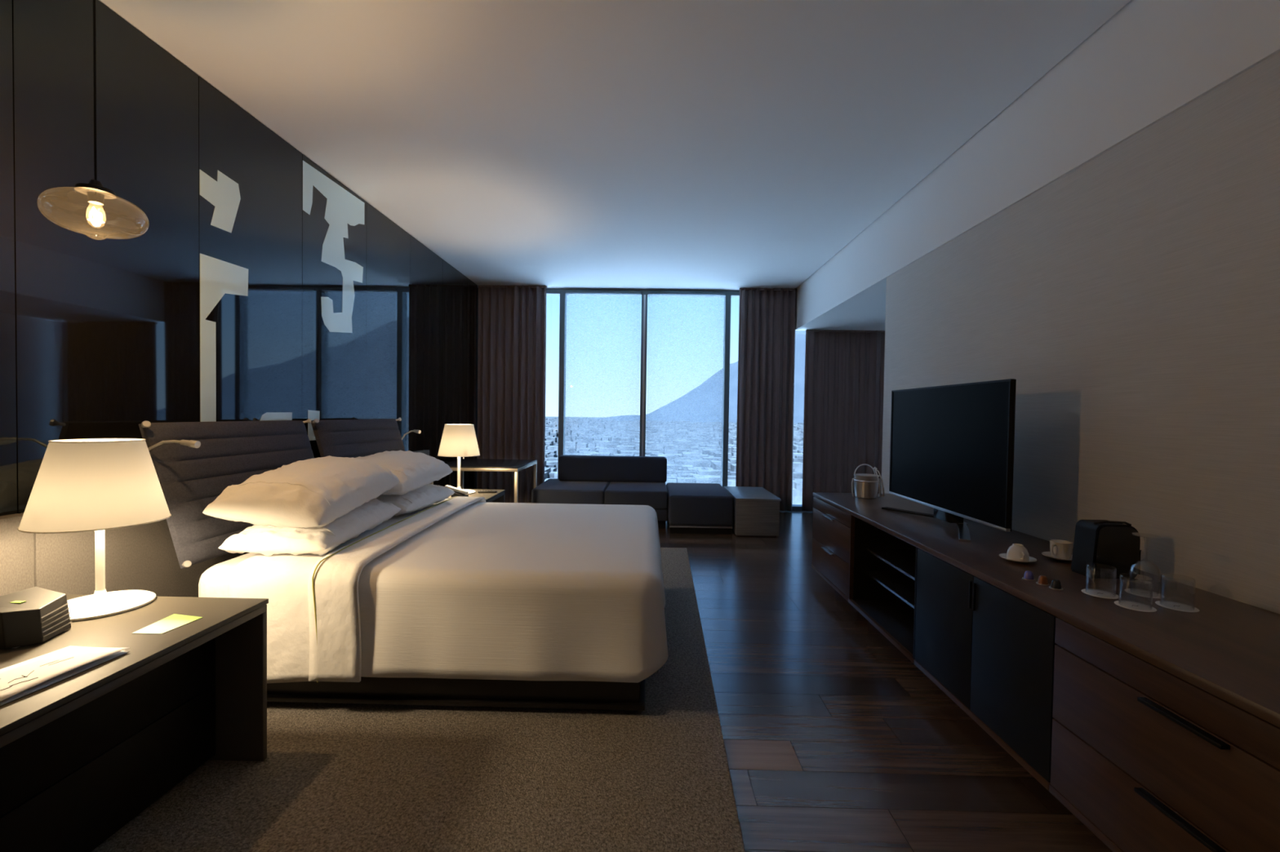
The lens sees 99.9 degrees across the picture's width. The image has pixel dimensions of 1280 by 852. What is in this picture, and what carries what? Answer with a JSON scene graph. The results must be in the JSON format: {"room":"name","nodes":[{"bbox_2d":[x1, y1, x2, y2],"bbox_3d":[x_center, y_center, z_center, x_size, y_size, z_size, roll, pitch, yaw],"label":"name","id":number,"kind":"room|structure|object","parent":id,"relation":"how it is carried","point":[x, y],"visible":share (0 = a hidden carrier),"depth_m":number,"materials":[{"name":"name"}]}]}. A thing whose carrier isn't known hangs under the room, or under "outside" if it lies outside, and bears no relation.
{"room":"hotel room","nodes":[
{"label":"hotel room","id":0,"kind":"room"},
{"bbox_2d":[0,0,478,515],"bbox_3d":[-2.216,-0.283,2.609,0.152,2.812,8.950,1,1,1],"label":"wall","id":1,"kind":"structure","parent":0,"point":[259,286],"depth_m":2.47,"materials":[{"name":"black glass"}]},
{"bbox_2d":[0,449,429,597],"bbox_3d":[-2.126,0.696,2.338,0.062,0.806,5.767,1,1,1],"label":"headboard","id":2,"kind":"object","parent":1,"relation":"attached to","point":[144,557],"depth_m":2.06,"materials":[{"name":"fabric"}]},
{"bbox_2d":[147,440,200,451],"bbox_3d":[-1.932,0.176,2.138,0.355,0.247,0.036,1,1,1],"label":"light","id":3,"kind":"object","parent":2,"relation":"attached to","point":[194,444],"visible":0.53,"depth_m":2.13,"materials":[{"name":"silver metal"}]},
{"bbox_2d":[401,429,421,439],"bbox_3d":[-1.917,0.140,4.332,0.308,0.225,0.039,1,1,4],"label":"light","id":4,"kind":"object","parent":2,"relation":"attached to","point":[414,430],"visible":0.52,"depth_m":4.33,"materials":[{"name":"silver metal"}]},
{"bbox_2d":[546,288,801,510],"bbox_3d":[0.680,-0.340,6.958,5.490,2.800,0.150,1,1,1],"label":"window","id":5,"kind":"structure","parent":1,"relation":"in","point":[644,294],"depth_m":6.90,"materials":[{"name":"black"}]},
{"bbox_2d":[565,290,640,453],"bbox_3d":[-0.489,-0.375,6.898,0.963,2.708,0.036,1,1,1],"label":"roller blind","id":6,"kind":"object","parent":5,"relation":"attached to","point":[566,291],"visible":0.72,"depth_m":6.86,"materials":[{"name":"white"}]},
{"bbox_2d":[648,291,725,483],"bbox_3d":[0.578,-0.359,6.880,0.980,2.708,0.036,1,1,1],"label":"roller blind","id":7,"kind":"object","parent":5,"relation":"attached to","point":[649,292],"visible":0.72,"depth_m":6.84,"materials":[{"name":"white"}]},
{"bbox_2d":[98,0,1131,290],"bbox_3d":[-0.172,-1.718,2.542,4.096,0.120,8.950,1,1,1],"label":"ceiling","id":8,"kind":"structure","parent":0,"point":[628,144],"depth_m":2.79,"materials":[{"name":"white paint"}]},
{"bbox_2d":[37,0,148,239],"bbox_3d":[-1.744,-1.132,1.720,0.252,1.062,0.252,1,1,1],"label":"pendant lamp","id":9,"kind":"object","parent":8,"relation":"hanging from","point":[95,192],"visible":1,"depth_m":1.72,"materials":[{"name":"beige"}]},
{"bbox_2d":[476,284,546,502],"bbox_3d":[-1.625,-0.375,6.813,0.865,2.783,0.117,1,1,1],"label":"curtain","id":10,"kind":"object","parent":8,"relation":"hanging from","point":[512,329],"visible":0.88,"depth_m":6.80,"materials":[{"name":"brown fabric"}]},
{"bbox_2d":[735,288,796,511],"bbox_3d":[1.585,-0.326,6.755,0.719,2.784,0.098,1,1,1],"label":"curtain","id":11,"kind":"object","parent":8,"relation":"hanging from","point":[766,316],"visible":0.91,"depth_m":6.75,"materials":[{"name":"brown fabric"}]},
{"bbox_2d":[658,510,1112,851],"bbox_3d":[0.531,1.202,2.587,5.590,0.100,8.961,1,1,1],"label":"floor","id":12,"kind":"structure","parent":0,"point":[835,740],"depth_m":2.05,"materials":[{"name":"black wood"}]},
{"bbox_2d":[90,547,745,851],"bbox_3d":[-0.868,1.137,1.980,2.471,0.016,5.680,1,1,1],"label":"rug","id":13,"kind":"object","parent":12,"relation":"on","point":[333,777],"visible":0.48,"depth_m":1.72,"materials":[{"name":"beige carpet"}]},
{"bbox_2d":[0,594,268,851],"bbox_3d":[-1.694,0.866,0.989,0.844,0.544,1.681,1,1,1],"label":"bedside table","id":14,"kind":"object","parent":13,"relation":"on","point":[83,754],"visible":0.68,"depth_m":1.48,"materials":[{"name":"grey wood"}]},
{"bbox_2d":[0,586,71,648],"bbox_3d":[-1.695,0.527,1.485,0.186,0.112,0.171,1,1,1],"label":"alarm clock","id":15,"kind":"object","parent":14,"relation":"on","point":[35,615],"visible":1,"depth_m":1.45,"materials":[{"name":"black plastic"}]},
{"bbox_2d":[0,645,129,706],"bbox_3d":[-1.451,0.583,1.273,0.213,0.015,0.292,1,1,7],"label":"magazine","id":16,"kind":"object","parent":14,"relation":"on","point":[17,681],"visible":1,"depth_m":1.30,"materials":[{"name":"white paper"}]},
{"bbox_2d":[17,438,171,622],"bbox_3d":[-1.721,0.311,1.712,0.344,0.534,0.344,1,1,1],"label":"table lamp","id":17,"kind":"object","parent":14,"relation":"on","point":[96,485],"visible":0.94,"depth_m":1.62,"materials":[{"name":"white fabric"}]},
{"bbox_2d":[132,613,202,634],"bbox_3d":[-1.389,0.584,1.590,0.107,0.001,0.145,1,1,1],"label":"card","id":18,"kind":"object","parent":14,"relation":"on","point":[174,621],"visible":1,"depth_m":1.58,"materials":[{"name":"paper"}]},
{"bbox_2d":[198,552,645,711],"bbox_3d":[-0.892,0.836,2.940,1.860,0.544,1.650,1,1,1],"label":"bed","id":19,"kind":"object","parent":13,"relation":"on","point":[214,581],"visible":0.11,"depth_m":2.13,"materials":[{"name":"black"}]},
{"bbox_2d":[138,418,314,568],"bbox_3d":[-1.895,0.266,2.657,0.224,0.595,1.054,1,1,1],"label":"headboard","id":20,"kind":"object","parent":19,"relation":"on","point":[229,453],"visible":0.56,"depth_m":2.34,"materials":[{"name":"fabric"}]},
{"bbox_2d":[311,417,404,457],"bbox_3d":[-1.876,0.242,3.780,0.224,0.595,1.109,1,1,1],"label":"headboard","id":21,"kind":"object","parent":19,"relation":"on","point":[350,438],"visible":0.51,"depth_m":3.60,"materials":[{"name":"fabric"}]},
{"bbox_2d":[358,502,668,682],"bbox_3d":[-0.582,0.750,2.941,1.439,0.424,1.788,1,1,1],"label":"duvet","id":22,"kind":"object","parent":19,"relation":"on","point":[488,591],"visible":0.9,"depth_m":2.08,"materials":[{"name":"white fabric"}]},
{"bbox_2d":[227,496,485,683],"bbox_3d":[-1.315,0.739,2.951,0.536,0.490,1.828,1,1,1],"label":"sheet","id":23,"kind":"object","parent":22,"relation":"on","point":[313,624],"visible":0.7,"depth_m":2.07,"materials":[{"name":"white fabric"}]},
{"bbox_2d":[217,498,400,555],"bbox_3d":[-1.479,0.454,2.506,0.431,0.158,0.717,1,1,-1],"label":"pillow","id":24,"kind":"object","parent":23,"relation":"on","point":[268,540],"visible":0.66,"depth_m":2.21,"materials":[{"name":"white fabric"}]},
{"bbox_2d":[202,455,399,528],"bbox_3d":[-1.511,0.284,2.503,0.469,0.260,0.736,1,1,0],"label":"pillow","id":25,"kind":"object","parent":24,"relation":"on","point":[315,492],"visible":1,"depth_m":2.23,"materials":[{"name":"white fabric"}]},
{"bbox_2d":[372,484,454,515],"bbox_3d":[-1.466,0.435,3.266,0.431,0.133,0.699,1,1,2],"label":"pillow","id":26,"kind":"object","parent":23,"relation":"on","point":[424,496],"visible":0.49,"depth_m":3.13,"materials":[{"name":"white fabric"}]},
{"bbox_2d":[355,450,452,495],"bbox_3d":[-1.498,0.270,3.253,0.467,0.218,0.719,1,1,2],"label":"pillow","id":27,"kind":"object","parent":26,"relation":"on","point":[413,470],"visible":0.64,"depth_m":3.14,"materials":[{"name":"white fabric"}]},
{"bbox_2d":[446,488,505,502],"bbox_3d":[-1.619,0.811,4.282,0.880,0.514,0.790,1,1,1],"label":"bedside table","id":28,"kind":"object","parent":13,"relation":"on","point":[498,497],"visible":0.17,"depth_m":4.43,"materials":[{"name":"grey"}]},
{"bbox_2d":[444,484,468,497],"bbox_3d":[-1.432,0.511,4.198,0.175,0.095,0.100,1,1,1],"label":"telephone","id":29,"kind":"object","parent":28,"relation":"on","point":[458,492],"visible":0.81,"depth_m":4.17,"materials":[{"name":"grey plastic"}]},
{"bbox_2d":[437,423,479,494],"bbox_3d":[-1.492,0.269,4.434,0.334,0.567,0.334,1,1,1],"label":"table lamp","id":30,"kind":"object","parent":28,"relation":"on","point":[458,440],"visible":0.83,"depth_m":4.32,"materials":[{"name":"white fabric"}]},
{"bbox_2d":[477,490,497,493],"bbox_3d":[-1.267,0.545,4.465,0.150,0.020,0.044,1,1,-5],"label":"remote control","id":31,"kind":"object","parent":28,"relation":"on","point":[478,491],"visible":1,"depth_m":4.45,"materials":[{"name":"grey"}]},
{"bbox_2d":[430,458,537,502],"bbox_3d":[-1.621,0.721,5.696,0.865,0.665,0.900,1,1,1],"label":"console table","id":32,"kind":"object","parent":12,"relation":"on","point":[466,464],"visible":0.58,"depth_m":5.50,"materials":[{"name":"grey"}]},
{"bbox_2d":[531,455,733,534],"bbox_3d":[-0.087,0.720,5.974,2.082,0.700,1.130,1,1,1],"label":"sofa","id":33,"kind":"object","parent":12,"relation":"on","point":[687,508],"visible":0.87,"depth_m":5.60,"materials":[{"name":"grey fabric"}]},
{"bbox_2d":[531,478,609,504],"bbox_3d":[-0.747,0.748,6.071,0.760,0.190,0.960,1,1,1],"label":"seat cushion","id":34,"kind":"object","parent":33,"relation":"on","point":[553,491],"depth_m":5.60,"materials":[{"name":"grey fabric"}]},
{"bbox_2d":[558,455,666,482],"bbox_3d":[-0.321,0.508,6.369,1.275,0.300,0.180,1,1,1],"label":"cushion","id":35,"kind":"object","parent":33,"relation":"on","point":[587,468],"depth_m":6.28,"materials":[{"name":"grey fabric"}]},
{"bbox_2d":[604,481,667,509],"bbox_3d":[-0.032,0.759,6.059,0.660,0.190,0.960,1,1,1],"label":"seat cushion","id":36,"kind":"object","parent":33,"relation":"on","point":[654,495],"depth_m":5.58,"materials":[{"name":"grey fabric"}]},
{"bbox_2d":[666,482,733,526],"bbox_3d":[0.626,0.843,5.914,0.650,0.307,1.030,1,1,1],"label":"cushion","id":37,"kind":"object","parent":33,"relation":"on","point":[687,504],"depth_m":5.40,"materials":[{"name":"grey fabric"}]},
{"bbox_2d":[724,486,781,537],"bbox_3d":[1.179,0.902,5.773,0.443,0.382,0.895,1,1,1],"label":"side table","id":38,"kind":"object","parent":12,"relation":"on","point":[756,510],"visible":0.84,"depth_m":5.34,"materials":[{"name":"brown wood"}]},
{"bbox_2d":[811,496,850,601],"bbox_3d":[1.555,0.834,3.560,0.644,0.625,0.723,1,1,1],"label":"base cabinet","id":39,"kind":"object","parent":12,"relation":"on","point":[831,524],"visible":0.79,"depth_m":3.51,"materials":[{"name":"brown wood"}]},
{"bbox_2d":[848,515,918,663],"bbox_3d":[1.550,0.850,2.799,0.627,0.625,0.797,1,1,1],"label":"open shelf","id":40,"kind":"object","parent":12,"relation":"on","point":[882,566],"visible":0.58,"depth_m":3.10,"materials":[{"name":"black wood"}]},
{"bbox_2d":[914,548,1057,791],"bbox_3d":[1.534,0.867,1.992,0.632,0.625,0.812,1,1,1],"label":"base cabinet","id":41,"kind":"object","parent":12,"relation":"on","point":[991,651],"visible":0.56,"depth_m":1.87,"materials":[{"name":"brown wood"}]},
{"bbox_2d":[1048,617,1279,851],"bbox_3d":[1.514,0.884,1.199,0.644,0.625,0.772,1,1,1],"label":"base cabinet","id":42,"kind":"object","parent":12,"relation":"on","point":[1148,759],"visible":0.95,"depth_m":1.27,"materials":[{"name":"brown wood"}]},
{"bbox_2d":[880,51,1279,614],"bbox_3d":[2.585,0.068,1.132,1.468,2.292,6.150,1,1,1],"label":"wall","id":43,"kind":"structure","parent":0,"point":[1131,300],"depth_m":1.98,"materials":[{"name":"paint"}]},
{"bbox_2d":[801,329,884,511],"bbox_3d":[2.638,-0.055,6.745,1.163,2.278,0.089,1,1,1],"label":"curtain","id":44,"kind":"object","parent":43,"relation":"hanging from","point":[844,384],"visible":0.71,"depth_m":6.74,"materials":[{"name":"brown fabric"}]},
{"bbox_2d":[795,0,1279,330],"bbox_3d":[2.673,-1.419,2.404,1.580,0.628,8.760,1,1,1],"label":"soffit","id":45,"kind":"structure","parent":43,"relation":"attached to","point":[1151,60],"depth_m":2.41,"materials":[{"name":"white paint"}]},
{"bbox_2d":[813,492,1279,727],"bbox_3d":[1.547,0.534,2.355,0.628,0.026,3.120,1,1,1],"label":"countertop","id":46,"kind":"structure","parent":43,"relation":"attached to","point":[1228,649],"depth_m":1.57,"materials":[{"name":"brown wood"}]},
{"bbox_2d":[851,463,880,498],"bbox_3d":[1.558,0.378,3.702,0.162,0.229,0.162,0,2,-44],"label":"ice bucket","id":47,"kind":"object","parent":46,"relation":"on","point":[866,486],"visible":0.98,"depth_m":3.65,"materials":[{"name":"silver metal"}]},
{"bbox_2d":[872,466,884,496],"bbox_3d":[1.611,0.375,3.619,0.078,0.199,0.048,1,1,1],"label":"tongs","id":48,"kind":"object","parent":47,"relation":"hanging from","point":[874,468],"visible":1,"depth_m":3.61,"materials":[{"name":"white metal"}]},
{"bbox_2d":[881,378,1016,542],"bbox_3d":[1.558,0.152,2.789,0.220,0.718,1.100,1,1,1],"label":"television","id":49,"kind":"object","parent":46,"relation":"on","point":[952,446],"visible":1,"depth_m":2.62,"materials":[{"name":"black"}]},
{"bbox_2d":[999,553,1036,563],"bbox_3d":[1.466,0.517,2.086,0.120,0.016,0.120,1,1,1],"label":"saucer","id":50,"kind":"object","parent":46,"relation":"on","point":[1002,555],"visible":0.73,"depth_m":2.06,"materials":[{"name":"white ceramic"}]},
{"bbox_2d":[1006,543,1029,561],"bbox_3d":[1.462,0.489,2.083,0.082,0.059,0.073,0,2,-38],"label":"espresso cup","id":51,"kind":"object","parent":50,"relation":"on","point":[1017,552],"visible":0.97,"depth_m":2.06,"materials":[{"name":"white ceramic"}]},
{"bbox_2d":[1022,570,1035,581],"bbox_3d":[1.343,0.515,1.856,0.038,0.028,0.038,1,1,1],"label":"capsule","id":52,"kind":"object","parent":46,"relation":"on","point":[1028,575],"visible":1,"depth_m":1.85,"materials":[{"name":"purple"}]},
{"bbox_2d":[1035,575,1049,586],"bbox_3d":[1.352,0.516,1.803,0.038,0.028,0.038,1,1,1],"label":"capsule","id":53,"kind":"object","parent":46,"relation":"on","point":[1042,580],"visible":1,"depth_m":1.79,"materials":[{"name":"brown"}]},
{"bbox_2d":[1048,579,1062,590],"bbox_3d":[1.361,0.517,1.758,0.038,0.028,0.038,1,1,1],"label":"capsule","id":54,"kind":"object","parent":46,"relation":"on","point":[1055,584],"visible":1,"depth_m":1.75,"materials":[{"name":"grey plastic"}]},
{"bbox_2d":[1041,551,1072,561],"bbox_3d":[1.661,0.519,2.123,0.120,0.016,0.120,1,1,1],"label":"saucer","id":55,"kind":"object","parent":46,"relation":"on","point":[1045,553],"visible":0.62,"depth_m":2.11,"materials":[{"name":"white ceramic"}]},
{"bbox_2d":[1049,539,1072,559],"bbox_3d":[1.652,0.488,2.122,0.092,0.065,0.072,1,1,1],"label":"coffee cup","id":56,"kind":"object","parent":55,"relation":"on","point":[1060,548],"visible":0.93,"depth_m":2.10,"materials":[{"name":"white ceramic"}]},
{"bbox_2d":[1080,588,1119,599],"bbox_3d":[1.463,0.532,1.708,0.094,0.003,0.094,1,1,1],"label":"coaster","id":57,"kind":"object","parent":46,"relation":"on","point":[1095,593],"visible":0.94,"depth_m":1.71,"materials":[{"name":"white"}]},
{"bbox_2d":[1084,563,1116,596],"bbox_3d":[1.463,0.488,1.707,0.074,0.088,0.074,1,1,1],"label":"tumbler","id":58,"kind":"object","parent":57,"relation":"on","point":[1094,566],"visible":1,"depth_m":1.71,"materials":[{"name":"clear glass"}]},
{"bbox_2d":[1071,519,1142,579],"bbox_3d":[1.666,0.432,1.933,0.181,0.200,0.136,1,1,1],"label":"coffee machine","id":59,"kind":"object","parent":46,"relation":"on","point":[1111,543],"visible":0.91,"depth_m":1.87,"materials":[{"name":"black plastic"}]},
{"bbox_2d":[1114,600,1156,612],"bbox_3d":[1.472,0.535,1.598,0.094,0.003,0.094,1,1,1],"label":"coaster","id":60,"kind":"object","parent":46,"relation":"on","point":[1134,606],"visible":0.98,"depth_m":1.60,"materials":[{"name":"white"}]},
{"bbox_2d":[1118,573,1152,608],"bbox_3d":[1.472,0.490,1.597,0.074,0.088,0.074,1,1,1],"label":"tumbler","id":61,"kind":"object","parent":60,"relation":"on","point":[1128,575],"visible":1,"depth_m":1.60,"materials":[{"name":"clear glass"}]},
{"bbox_2d":[1124,588,1164,598],"bbox_3d":[1.612,0.534,1.719,0.094,0.003,0.094,1,1,1],"label":"coaster","id":62,"kind":"object","parent":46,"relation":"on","point":[1141,593],"visible":0.93,"depth_m":1.72,"materials":[{"name":"white"}]},
{"bbox_2d":[1128,532,1160,595],"bbox_3d":[1.613,0.440,1.717,0.076,0.189,0.076,1,1,1],"label":"wine glass","id":63,"kind":"object","parent":62,"relation":"on","point":[1137,534],"visible":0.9,"depth_m":1.71,"materials":[{"name":"clear glass"}]},
{"bbox_2d":[1155,600,1199,612],"bbox_3d":[1.600,0.537,1.602,0.094,0.003,0.094,1,1,1],"label":"coaster","id":64,"kind":"object","parent":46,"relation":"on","point":[1170,605],"visible":1,"depth_m":1.60,"materials":[{"name":"white"}]},
{"bbox_2d":[1160,573,1195,609],"bbox_3d":[1.601,0.492,1.601,0.074,0.088,0.074,1,1,1],"label":"tumbler","id":65,"kind":"object","parent":64,"relation":"on","point":[1170,576],"visible":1,"depth_m":1.60,"materials":[{"name":"clear glass"}]},
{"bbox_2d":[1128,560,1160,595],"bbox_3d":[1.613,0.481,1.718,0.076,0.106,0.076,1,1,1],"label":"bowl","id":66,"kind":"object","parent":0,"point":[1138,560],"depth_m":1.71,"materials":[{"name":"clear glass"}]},
{"label":"outside","id":67,"kind":"structure","parent":0,"visible":0},
{"bbox_2d":[545,416,737,428],"bbox_3d":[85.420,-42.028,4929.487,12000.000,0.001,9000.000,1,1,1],"label":"ground","id":68,"kind":"structure","parent":67,"point":[568,418],"depth_m":7843.88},
{"bbox_2d":[544,417,803,504],"bbox_3d":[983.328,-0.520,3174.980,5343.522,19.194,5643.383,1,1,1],"label":"city","id":69,"kind":"object","parent":68,"relation":"on","point":[670,441],"visible":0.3,"depth_m":871.08},
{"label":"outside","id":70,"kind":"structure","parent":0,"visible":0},
{"bbox_2d":[546,330,805,424],"bbox_3d":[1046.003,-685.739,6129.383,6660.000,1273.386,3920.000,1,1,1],"label":"mountain","id":71,"kind":"structure","parent":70,"point":[699,405],"depth_m":5061.92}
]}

